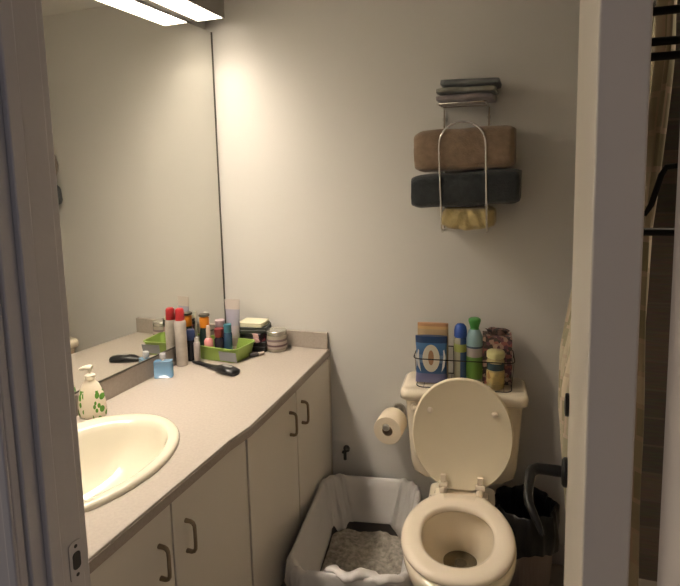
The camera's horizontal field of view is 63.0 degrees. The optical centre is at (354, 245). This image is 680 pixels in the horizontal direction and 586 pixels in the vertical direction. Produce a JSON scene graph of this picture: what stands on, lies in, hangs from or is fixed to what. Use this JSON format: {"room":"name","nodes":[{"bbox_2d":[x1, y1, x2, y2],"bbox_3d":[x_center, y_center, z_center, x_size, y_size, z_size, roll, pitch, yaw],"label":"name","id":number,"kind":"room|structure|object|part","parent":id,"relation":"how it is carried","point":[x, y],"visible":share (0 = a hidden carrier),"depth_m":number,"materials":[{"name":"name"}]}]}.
{"room":"bathroom","nodes":[
{"label":"bathroom","id":0,"kind":"room"},
{"bbox_2d":[190,21,205,29],"bbox_3d":[-0.948,0.163,1.878,0.100,2.420,1.790,1,7,19],"label":"wall","id":1,"kind":"structure","parent":0,"point":[201,24],"depth_m":2.45,"materials":[{"name":"white paint"}]},
{"bbox_2d":[41,0,225,393],"bbox_3d":[-0.891,-0.192,1.812,0.009,1.334,1.585,1,7,19],"label":"wall mirror","id":2,"kind":"object","parent":1,"relation":"attached to","point":[131,83],"visible":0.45,"depth_m":2.02,"materials":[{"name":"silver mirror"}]},
{"bbox_3d":[-0.627,-0.289,2.552,0.009,1.331,0.004,1,7,19],"label":"edge trim","id":3,"kind":"part","parent":2,"relation":"part of","materials":[{"name":"metal"}]},
{"bbox_2d":[135,0,224,22],"bbox_3d":[-0.850,-0.909,1.664,0.179,0.107,1.404,1,7,19],"label":"vanity light","id":4,"kind":"object","parent":1,"relation":"attached to","point":[190,11],"visible":0.97,"depth_m":2.19,"materials":[{"name":"grey plastic"}]},
{"bbox_2d":[75,329,328,415],"bbox_3d":[-0.630,0.514,1.816,0.550,0.074,1.582,1,7,19],"label":"backsplash","id":5,"kind":"structure","parent":1,"relation":"attached to","point":[113,386],"depth_m":2.13,"materials":[{"name":"laminate"}]},
{"bbox_2d":[205,0,679,581],"bbox_3d":[0.506,0.085,2.273,2.400,2.420,0.100,1,7,19],"label":"wall","id":6,"kind":"structure","parent":0,"point":[321,105],"depth_m":2.29,"materials":[{"name":"white paint"}]},
{"bbox_2d":[342,445,349,459],"bbox_3d":[-0.042,0.932,2.490,0.032,0.060,0.041,1,7,19],"label":"water valve","id":7,"kind":"object","parent":6,"relation":"attached to","point":[346,448],"visible":1,"depth_m":2.48,"materials":[{"name":"grey metal"}]},
{"bbox_2d":[382,403,404,430],"bbox_3d":[0.163,0.721,2.325,0.050,0.060,0.172,2,7,21],"label":"toilet roll holder","id":8,"kind":"object","parent":6,"relation":"attached to","point":[400,406],"visible":0.61,"depth_m":2.39,"materials":[{"name":"silver metal"}]},
{"bbox_3d":[0.128,0.744,2.262,0.031,0.030,0.024,1,7,19],"label":"knob","id":9,"kind":"part","parent":8,"relation":"part of","materials":[{"name":"silver metal"}]},
{"bbox_2d":[374,407,406,444],"bbox_3d":[0.150,0.756,2.324,0.119,0.119,0.104,1,7,19],"label":"toilet roll","id":10,"kind":"object","parent":8,"relation":"on","point":[395,418],"visible":0.94,"depth_m":2.28,"materials":[{"name":"beige paper"}]},
{"bbox_3d":[0.191,0.707,2.395,0.050,0.050,0.016,1,7,19],"label":"wall plate","id":11,"kind":"part","parent":8,"relation":"part of","materials":[{"name":"silver metal"}]},
{"bbox_2d":[437,100,490,232],"bbox_3d":[0.414,-0.292,2.094,0.195,0.476,0.212,1,7,19],"label":"towel rack","id":12,"kind":"object","parent":6,"relation":"attached to","point":[443,105],"visible":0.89,"depth_m":2.02,"materials":[{"name":"silver metal"}]},
{"bbox_2d":[436,93,496,102],"bbox_3d":[0.418,-0.543,2.065,0.206,0.029,0.172,1,7,19],"label":"washcloth","id":13,"kind":"object","parent":12,"relation":"on","point":[489,97],"visible":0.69,"depth_m":2.00,"materials":[{"name":"grey fabric"}]},
{"bbox_2d":[436,85,498,95],"bbox_3d":[0.421,-0.570,2.061,0.212,0.028,0.172,1,7,19],"label":"washcloth","id":14,"kind":"object","parent":13,"relation":"on","point":[493,89],"visible":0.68,"depth_m":1.99,"materials":[{"name":"grey fabric"}]},
{"bbox_2d":[440,77,501,88],"bbox_3d":[0.433,-0.597,2.055,0.209,0.029,0.172,1,7,19],"label":"washcloth","id":15,"kind":"object","parent":14,"relation":"on","point":[495,81],"visible":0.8,"depth_m":1.99,"materials":[{"name":"grey fabric"}]},
{"bbox_2d":[411,168,521,207],"bbox_3d":[0.423,-0.215,2.095,0.395,0.144,0.195,1,7,19],"label":"folded towel","id":16,"kind":"object","parent":12,"relation":"in","point":[458,189],"visible":0.99,"depth_m":2.01,"materials":[{"name":"fabric"}]},
{"bbox_2d":[414,125,515,171],"bbox_3d":[0.415,-0.359,2.077,0.360,0.163,0.203,1,7,19],"label":"folded towel","id":17,"kind":"object","parent":16,"relation":"on","point":[462,149],"visible":0.97,"depth_m":1.99,"materials":[{"name":"brown fabric"}]},
{"bbox_2d":[442,206,495,230],"bbox_3d":[0.434,-0.103,2.103,0.192,0.090,0.171,1,7,19],"label":"cloth","id":18,"kind":"object","parent":12,"relation":"in","point":[462,218],"visible":0.89,"depth_m":2.04,"materials":[{"name":"yellow fabric"}]},
{"bbox_2d":[552,543,564,565],"bbox_3d":[0.498,1.248,2.366,1.230,0.090,0.012,1,7,19],"label":"baseboard","id":19,"kind":"structure","parent":6,"relation":"attached to","point":[557,558],"depth_m":2.25,"materials":[{"name":"grey paint"}]},
{"bbox_3d":[0.698,-0.571,1.220,0.056,0.056,1.594,1,7,19],"label":"curtain rod","id":20,"kind":"object","parent":6,"relation":"attached to","visible":0},
{"bbox_2d":[558,0,676,585],"bbox_3d":[0.701,0.300,1.549,0.223,1.841,0.991,1,7,19],"label":"shower curtain","id":21,"kind":"object","parent":20,"relation":"hanging from","point":[661,72],"visible":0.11,"depth_m":1.22,"materials":[{"name":"beige fabric"}]},
{"bbox_2d":[281,563,656,585],"bbox_3d":[-0.011,1.522,0.826,2.600,0.060,3.500,1,7,19],"label":"floor","id":22,"kind":"structure","parent":0,"point":[557,571],"depth_m":2.17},
{"bbox_2d":[90,441,251,585],"bbox_3d":[-0.720,1.023,1.511,0.591,0.792,0.823,1,7,19],"label":"vanity cabinet","id":23,"kind":"object","parent":22,"relation":"on","point":[202,538],"visible":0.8,"depth_m":1.53,"materials":[{"name":"beige wood"}]},
{"bbox_3d":[-0.531,1.001,1.274,0.018,0.686,0.377,1,7,19],"label":"door","id":24,"kind":"part","parent":23,"relation":"part of","materials":[{"name":"beige wood"}]},
{"bbox_3d":[-0.468,0.787,1.370,0.033,0.098,0.013,1,7,19],"label":"handle","id":25,"kind":"part","parent":23,"relation":"part of","materials":[{"name":"brown metal"}]},
{"bbox_3d":[-0.433,0.773,1.472,0.033,0.098,0.013,1,7,19],"label":"handle","id":26,"kind":"part","parent":23,"relation":"part of","materials":[{"name":"brown metal"}]},
{"bbox_2d":[75,329,329,573],"bbox_3d":[-0.605,0.531,1.810,0.601,0.106,1.582,1,7,19],"label":"countertop","id":27,"kind":"structure","parent":23,"relation":"on","point":[213,412],"depth_m":1.86,"materials":[{"name":"laminate"}]},
{"bbox_2d":[78,364,106,418],"bbox_3d":[-0.853,0.471,1.795,0.090,0.174,0.062,-1,7,1],"label":"soap dispenser","id":28,"kind":"object","parent":27,"relation":"on","point":[92,403],"visible":0.98,"depth_m":1.78,"materials":[{"name":"white plastic"}]},
{"bbox_2d":[77,413,179,511],"bbox_3d":[-0.748,0.664,1.513,0.472,0.175,0.610,1,7,19],"label":"sink","id":29,"kind":"object","parent":27,"relation":"in","point":[119,452],"visible":0.41,"depth_m":1.68,"materials":[{"name":"beige ceramic"}]},
{"bbox_2d":[153,352,173,378],"bbox_3d":[-0.742,0.465,2.150,0.068,0.095,0.034,-2,7,-5],"label":"perfume bottle","id":30,"kind":"object","parent":27,"relation":"on","point":[163,367],"visible":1,"depth_m":2.14,"materials":[{"name":"blue glass"}]},
{"bbox_2d":[174,308,187,366],"bbox_3d":[-0.714,0.376,2.276,0.047,0.240,0.047,1,7,19],"label":"can","id":31,"kind":"object","parent":27,"relation":"on","point":[180,331],"visible":1,"depth_m":2.26,"materials":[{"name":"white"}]},
{"bbox_2d":[186,328,194,361],"bbox_3d":[-0.693,0.420,2.345,0.042,0.135,0.042,1,7,19],"label":"deodorant","id":32,"kind":"object","parent":27,"relation":"on","point":[190,332],"visible":0.72,"depth_m":2.33,"materials":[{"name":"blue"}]},
{"bbox_2d":[193,337,200,360],"bbox_3d":[-0.656,0.436,2.309,0.026,0.110,0.026,1,7,19],"label":"tube","id":33,"kind":"object","parent":27,"relation":"on","point":[197,354],"visible":0.81,"depth_m":2.30,"materials":[{"name":"beige plastic"}]},
{"bbox_2d":[192,360,239,375],"bbox_3d":[-0.569,0.484,2.236,0.278,0.028,0.059,4,9,37],"label":"brush","id":34,"kind":"object","parent":27,"relation":"on","point":[230,370],"visible":1,"depth_m":2.17,"materials":[{"name":"black plastic"}]},
{"bbox_2d":[199,335,254,362],"bbox_3d":[-0.567,0.448,2.395,0.244,0.062,0.161,2,8,25],"label":"storage basket","id":35,"kind":"object","parent":27,"relation":"on","point":[244,346],"visible":0.56,"depth_m":2.33,"materials":[{"name":"green plastic"}]},
{"bbox_2d":[198,313,209,345],"bbox_3d":[-0.648,0.383,2.399,0.048,0.183,0.048,1,7,19],"label":"lotion bottle","id":36,"kind":"object","parent":35,"relation":"in","point":[204,319],"visible":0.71,"depth_m":2.38,"materials":[{"name":"orange plastic"}]},
{"bbox_3d":[-0.650,0.299,2.389,0.048,0.013,0.048,1,7,19],"label":"lid","id":37,"kind":"part","parent":36,"relation":"part of","materials":[{"name":"brown"}]},
{"bbox_2d":[204,325,213,346],"bbox_3d":[-0.624,0.399,2.365,0.039,0.119,0.039,1,7,19],"label":"nail polish","id":38,"kind":"object","parent":35,"relation":"in","point":[208,341],"visible":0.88,"depth_m":2.35,"materials":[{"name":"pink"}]},
{"bbox_2d":[214,327,223,347],"bbox_3d":[-0.582,0.404,2.381,0.041,0.103,0.041,1,7,19],"label":"nail polish","id":39,"kind":"object","parent":35,"relation":"in","point":[218,332],"visible":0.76,"depth_m":2.36,"materials":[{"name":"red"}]},
{"bbox_2d":[215,319,224,337],"bbox_3d":[-0.589,0.396,2.432,0.043,0.146,0.043,1,7,19],"label":"bottle","id":40,"kind":"object","parent":35,"relation":"in","point":[218,322],"visible":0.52,"depth_m":2.41,"materials":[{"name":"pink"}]},
{"bbox_2d":[223,323,232,348],"bbox_3d":[-0.545,0.404,2.386,0.036,0.139,0.036,1,7,19],"label":"mouthwash bottle","id":41,"kind":"object","parent":35,"relation":"in","point":[228,343],"visible":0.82,"depth_m":2.37,"materials":[{"name":"blue plastic"}]},
{"bbox_2d":[224,299,239,348],"bbox_3d":[-0.538,0.351,2.455,0.048,0.228,0.054,-6,9,-37],"label":"tube","id":42,"kind":"object","parent":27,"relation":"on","point":[232,306],"visible":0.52,"depth_m":2.44,"materials":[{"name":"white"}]},
{"bbox_2d":[249,351,264,356],"bbox_3d":[-0.421,0.468,2.384,0.066,0.018,0.018,-5,8,-31],"label":"lipstick","id":43,"kind":"object","parent":27,"relation":"on","point":[254,354],"visible":1,"depth_m":2.38,"materials":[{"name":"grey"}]},
{"bbox_2d":[252,340,267,351],"bbox_3d":[-0.442,0.443,2.494,0.124,0.042,0.100,0,7,11],"label":"palette","id":44,"kind":"object","parent":27,"relation":"on","point":[257,347],"visible":0.34,"depth_m":2.44,"materials":[{"name":"black plastic"}]},
{"bbox_2d":[240,333,265,342],"bbox_3d":[-0.450,0.403,2.488,0.116,0.038,0.092,2,8,25],"label":"palette","id":45,"kind":"object","parent":44,"relation":"on","point":[258,337],"visible":0.41,"depth_m":2.44},
{"bbox_3d":[-0.450,0.393,2.486,0.114,0.017,0.090,2,8,25],"label":"lid","id":46,"kind":"part","parent":45,"relation":"part of","materials":[{"name":"black plastic"}]},
{"bbox_2d":[239,322,270,332],"bbox_3d":[-0.445,0.369,2.488,0.124,0.026,0.100,-1,7,5],"label":"palette","id":47,"kind":"object","parent":45,"relation":"on","point":[264,329],"visible":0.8,"depth_m":2.44,"materials":[{"name":"grey plastic"}]},
{"bbox_2d":[240,318,269,327],"bbox_3d":[-0.453,0.346,2.488,0.116,0.018,0.096,1,7,15],"label":"soap box","id":48,"kind":"object","parent":47,"relation":"on","point":[247,322],"visible":1,"depth_m":2.46,"materials":[{"name":"beige plastic"}]},
{"bbox_3d":[-0.453,0.342,2.487,0.114,0.008,0.094,1,7,15],"label":"lid","id":49,"kind":"part","parent":48,"relation":"part of","materials":[{"name":"beige plastic"}]},
{"bbox_3d":[-0.442,0.432,2.493,0.122,0.019,0.098,0,7,11],"label":"lid","id":50,"kind":"part","parent":44,"relation":"part of","materials":[{"name":"black plastic"}]},
{"bbox_2d":[266,327,286,351],"bbox_3d":[-0.347,0.420,2.468,0.092,0.091,0.092,1,7,19],"label":"candle jar","id":51,"kind":"object","parent":27,"relation":"on","point":[276,337],"visible":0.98,"depth_m":2.43,"materials":[{"name":"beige glass"}]},
{"bbox_3d":[-0.348,0.384,2.463,0.092,0.020,0.092,1,7,19],"label":"lid","id":52,"kind":"part","parent":51,"relation":"part of","materials":[{"name":"grey"}]},
{"bbox_3d":[-0.410,0.955,1.632,0.018,0.686,0.373,1,7,19],"label":"door","id":53,"kind":"part","parent":23,"relation":"part of","materials":[{"name":"beige wood"}]},
{"bbox_2d":[245,356,332,585],"bbox_3d":[-0.468,0.927,2.255,0.591,0.792,0.752,1,7,19],"label":"vanity cabinet","id":54,"kind":"object","parent":22,"relation":"on","point":[288,458],"visible":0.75,"depth_m":2.06,"materials":[{"name":"beige wood"}]},
{"bbox_3d":[-0.287,0.909,1.992,0.018,0.686,0.370,1,7,19],"label":"door","id":55,"kind":"part","parent":54,"relation":"part of","materials":[{"name":"beige wood"}]},
{"bbox_3d":[-0.228,0.670,2.076,0.033,0.098,0.013,1,7,19],"label":"handle","id":56,"kind":"part","parent":54,"relation":"part of","materials":[{"name":"brown metal"}]},
{"bbox_3d":[-0.193,0.657,2.178,0.033,0.098,0.013,1,7,19],"label":"handle","id":57,"kind":"part","parent":54,"relation":"part of","materials":[{"name":"brown metal"}]},
{"bbox_3d":[-0.172,0.865,2.332,0.018,0.686,0.341,1,7,19],"label":"door","id":58,"kind":"part","parent":54,"relation":"part of","materials":[{"name":"beige wood"}]},
{"bbox_2d":[284,473,422,585],"bbox_3d":[0.024,1.177,2.123,0.444,0.308,0.646,0,7,10],"label":"box","id":59,"kind":"object","parent":22,"relation":"on","point":[341,501],"visible":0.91,"depth_m":2.33,"materials":[{"name":"grey plastic"}]},
{"bbox_2d":[320,521,402,574],"bbox_3d":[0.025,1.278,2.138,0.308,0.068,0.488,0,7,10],"label":"litter","id":60,"kind":"object","parent":59,"relation":"in","point":[381,552],"visible":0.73,"depth_m":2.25,"materials":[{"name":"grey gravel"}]},
{"bbox_2d":[400,371,528,585],"bbox_3d":[0.371,0.920,1.946,0.480,0.846,0.796,0,7,13],"label":"toilet","id":61,"kind":"object","parent":22,"relation":"on","point":[464,434],"visible":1,"depth_m":2.00,"materials":[{"name":"beige ceramic"}]},
{"bbox_3d":[0.247,0.627,2.129,0.074,0.030,0.025,2,7,22],"label":"flush lever","id":62,"kind":"part","parent":61,"relation":"part of","materials":[{"name":"beige plastic"}]},
{"bbox_2d":[415,335,446,382],"bbox_3d":[0.300,0.444,2.167,0.124,0.186,0.053,0,7,11],"label":"pack","id":63,"kind":"object","parent":61,"relation":"on","point":[427,346],"visible":0.96,"depth_m":2.15,"materials":[{"name":"blue"}]},
{"bbox_2d":[417,349,420,370],"bbox_3d":[0.249,0.447,2.158,0.016,0.090,0.004,0,7,11],"label":"print","id":64,"kind":"object","parent":63,"relation":"attached to","point":[418,362],"depth_m":2.16},
{"bbox_2d":[428,350,433,364],"bbox_3d":[0.294,0.435,2.141,0.022,0.060,0.001,0,7,11],"label":"print","id":65,"kind":"object","parent":63,"relation":"attached to","point":[430,356],"depth_m":2.14},
{"bbox_2d":[442,350,445,370],"bbox_3d":[0.343,0.447,2.139,0.016,0.090,0.004,0,7,11],"label":"print","id":66,"kind":"object","parent":63,"relation":"attached to","point":[444,357],"depth_m":2.14},
{"bbox_2d":[418,322,447,377],"bbox_3d":[0.314,0.420,2.224,0.122,0.222,0.040,0,7,13],"label":"pack","id":67,"kind":"object","parent":61,"relation":"on","point":[424,328],"visible":0.38,"depth_m":2.20},
{"bbox_3d":[0.334,0.944,1.800,0.363,0.024,0.447,0,7,13],"label":"seat","id":68,"kind":"part","parent":61,"relation":"part of","materials":[{"name":"beige plastic"}]},
{"bbox_3d":[0.359,1.149,1.900,0.362,0.404,0.645,0,7,13],"label":"bowl","id":69,"kind":"part","parent":61,"relation":"part of","materials":[{"name":"beige ceramic"}]},
{"bbox_2d":[454,323,466,377],"bbox_3d":[0.413,0.419,2.169,0.052,0.235,0.052,1,7,19],"label":"aerosol can","id":70,"kind":"object","parent":61,"relation":"on","point":[460,330],"visible":0.82,"depth_m":2.15,"materials":[{"name":"blue metal"}]},
{"bbox_3d":[0.393,0.692,2.032,0.366,0.415,0.048,0,7,13],"label":"lid","id":71,"kind":"part","parent":61,"relation":"part of","materials":[{"name":"beige plastic"}]},
{"bbox_2d":[413,346,514,392],"bbox_3d":[0.428,0.480,2.175,0.380,0.117,0.184,0,7,13],"label":"wire basket","id":72,"kind":"object","parent":61,"relation":"on","point":[453,360],"visible":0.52,"depth_m":2.10,"materials":[{"name":"black metal"}]},
{"bbox_3d":[0.434,0.746,2.211,0.440,0.317,0.189,0,7,13],"label":"tank","id":73,"kind":"part","parent":61,"relation":"part of","materials":[{"name":"beige ceramic"}]},
{"bbox_3d":[0.429,0.565,2.186,0.480,0.046,0.218,0,7,13],"label":"tank lid","id":74,"kind":"part","parent":61,"relation":"part of","materials":[{"name":"beige ceramic"}]},
{"bbox_2d":[466,317,482,381],"bbox_3d":[0.465,0.408,2.156,0.068,0.258,0.068,1,7,19],"label":"air freshener","id":75,"kind":"object","parent":61,"relation":"on","point":[474,339],"visible":0.92,"depth_m":2.13,"materials":[{"name":"green plastic"}]},
{"bbox_2d":[486,348,504,389],"bbox_3d":[0.536,0.470,2.109,0.068,0.144,0.068,1,7,19],"label":"bottle","id":76,"kind":"object","parent":61,"relation":"on","point":[495,373],"visible":0.97,"depth_m":2.08,"materials":[{"name":"beige plastic"}]},
{"bbox_3d":[0.534,0.411,2.102,0.068,0.026,0.068,1,7,19],"label":"lid","id":77,"kind":"part","parent":76,"relation":"part of","materials":[{"name":"beige plastic"}]},
{"bbox_2d":[482,327,511,384],"bbox_3d":[0.556,0.428,2.168,0.110,0.212,0.082,0,7,13],"label":"bag","id":78,"kind":"object","parent":61,"relation":"on","point":[496,338],"visible":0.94,"depth_m":2.13,"materials":[{"name":"multicoloured plastic"}]},
{"bbox_2d":[495,484,559,585],"bbox_3d":[0.646,1.140,2.121,0.255,0.356,0.254,1,7,19],"label":"waste bin","id":79,"kind":"object","parent":22,"relation":"on","point":[535,553],"visible":0.69,"depth_m":2.03,"materials":[{"name":"brown plastic"}]},
{"bbox_2d":[643,4,679,235],"bbox_3d":[0.598,0.546,0.866,0.352,1.838,0.181,1,7,19],"label":"towel stand","id":80,"kind":"object","parent":22,"relation":"on","point":[669,9],"visible":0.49,"depth_m":0.81,"materials":[{"name":"black metal"}]},
{"bbox_3d":[0.586,-0.017,0.797,0.336,0.012,0.012,1,7,19],"label":"rail","id":81,"kind":"part","parent":80,"relation":"part of","materials":[{"name":"black metal"}]},
{"bbox_3d":[0.457,-0.160,0.820,0.074,0.234,0.014,1,7,19],"label":"hook arm","id":82,"kind":"part","parent":80,"relation":"part of","materials":[{"name":"black metal"}]},
{"bbox_3d":[0.581,-0.274,0.766,0.336,0.012,0.012,1,7,19],"label":"rail","id":83,"kind":"part","parent":80,"relation":"part of","materials":[{"name":"black metal"}]},
{"bbox_3d":[0.581,-0.294,0.763,0.336,0.012,0.012,1,7,19],"label":"rail","id":84,"kind":"part","parent":80,"relation":"part of","materials":[{"name":"black metal"}]},
{"bbox_3d":[0.580,-0.337,0.758,0.336,0.012,0.012,1,7,19],"label":"rail","id":85,"kind":"part","parent":80,"relation":"part of","materials":[{"name":"black metal"}]},
{"bbox_3d":[-0.033,0.290,0.686,2.400,2.420,0.078,1,7,19],"label":"wall","id":86,"kind":"structure","parent":0,"visible":0},
{"bbox_2d":[0,0,90,585],"bbox_3d":[-0.479,0.468,0.851,0.081,2.045,0.128,1,7,19],"label":"trim","id":87,"kind":"structure","parent":86,"relation":"attached to","point":[43,536],"depth_m":0.79,"materials":[{"name":"grey paint"}]},
{"bbox_3d":[-0.439,0.497,0.875,0.002,0.064,0.026,1,7,19],"label":"strike plate","id":88,"kind":"part","parent":87,"relation":"part of","materials":[{"name":"grey paint"}]},
{"bbox_2d":[523,0,652,585],"bbox_3d":[0.374,0.431,1.003,0.154,2.023,0.758,1,7,20],"label":"door","id":89,"kind":"structure","parent":86,"relation":"in","point":[596,473],"depth_m":0.60,"materials":[{"name":"beige paint"}]},
{"bbox_3d":[0.423,0.567,1.249,0.082,0.082,0.177,1,7,20],"label":"lever","id":90,"kind":"part","parent":89,"relation":"part of","materials":[{"name":"black metal"}]},
{"bbox_2d":[657,132,679,585],"bbox_3d":[0.347,0.488,0.549,0.070,2.045,0.173,1,7,19],"label":"trim","id":91,"kind":"structure","parent":86,"relation":"attached to","point":[668,574],"depth_m":0.55,"materials":[{"name":"grey paint"}]}
]}

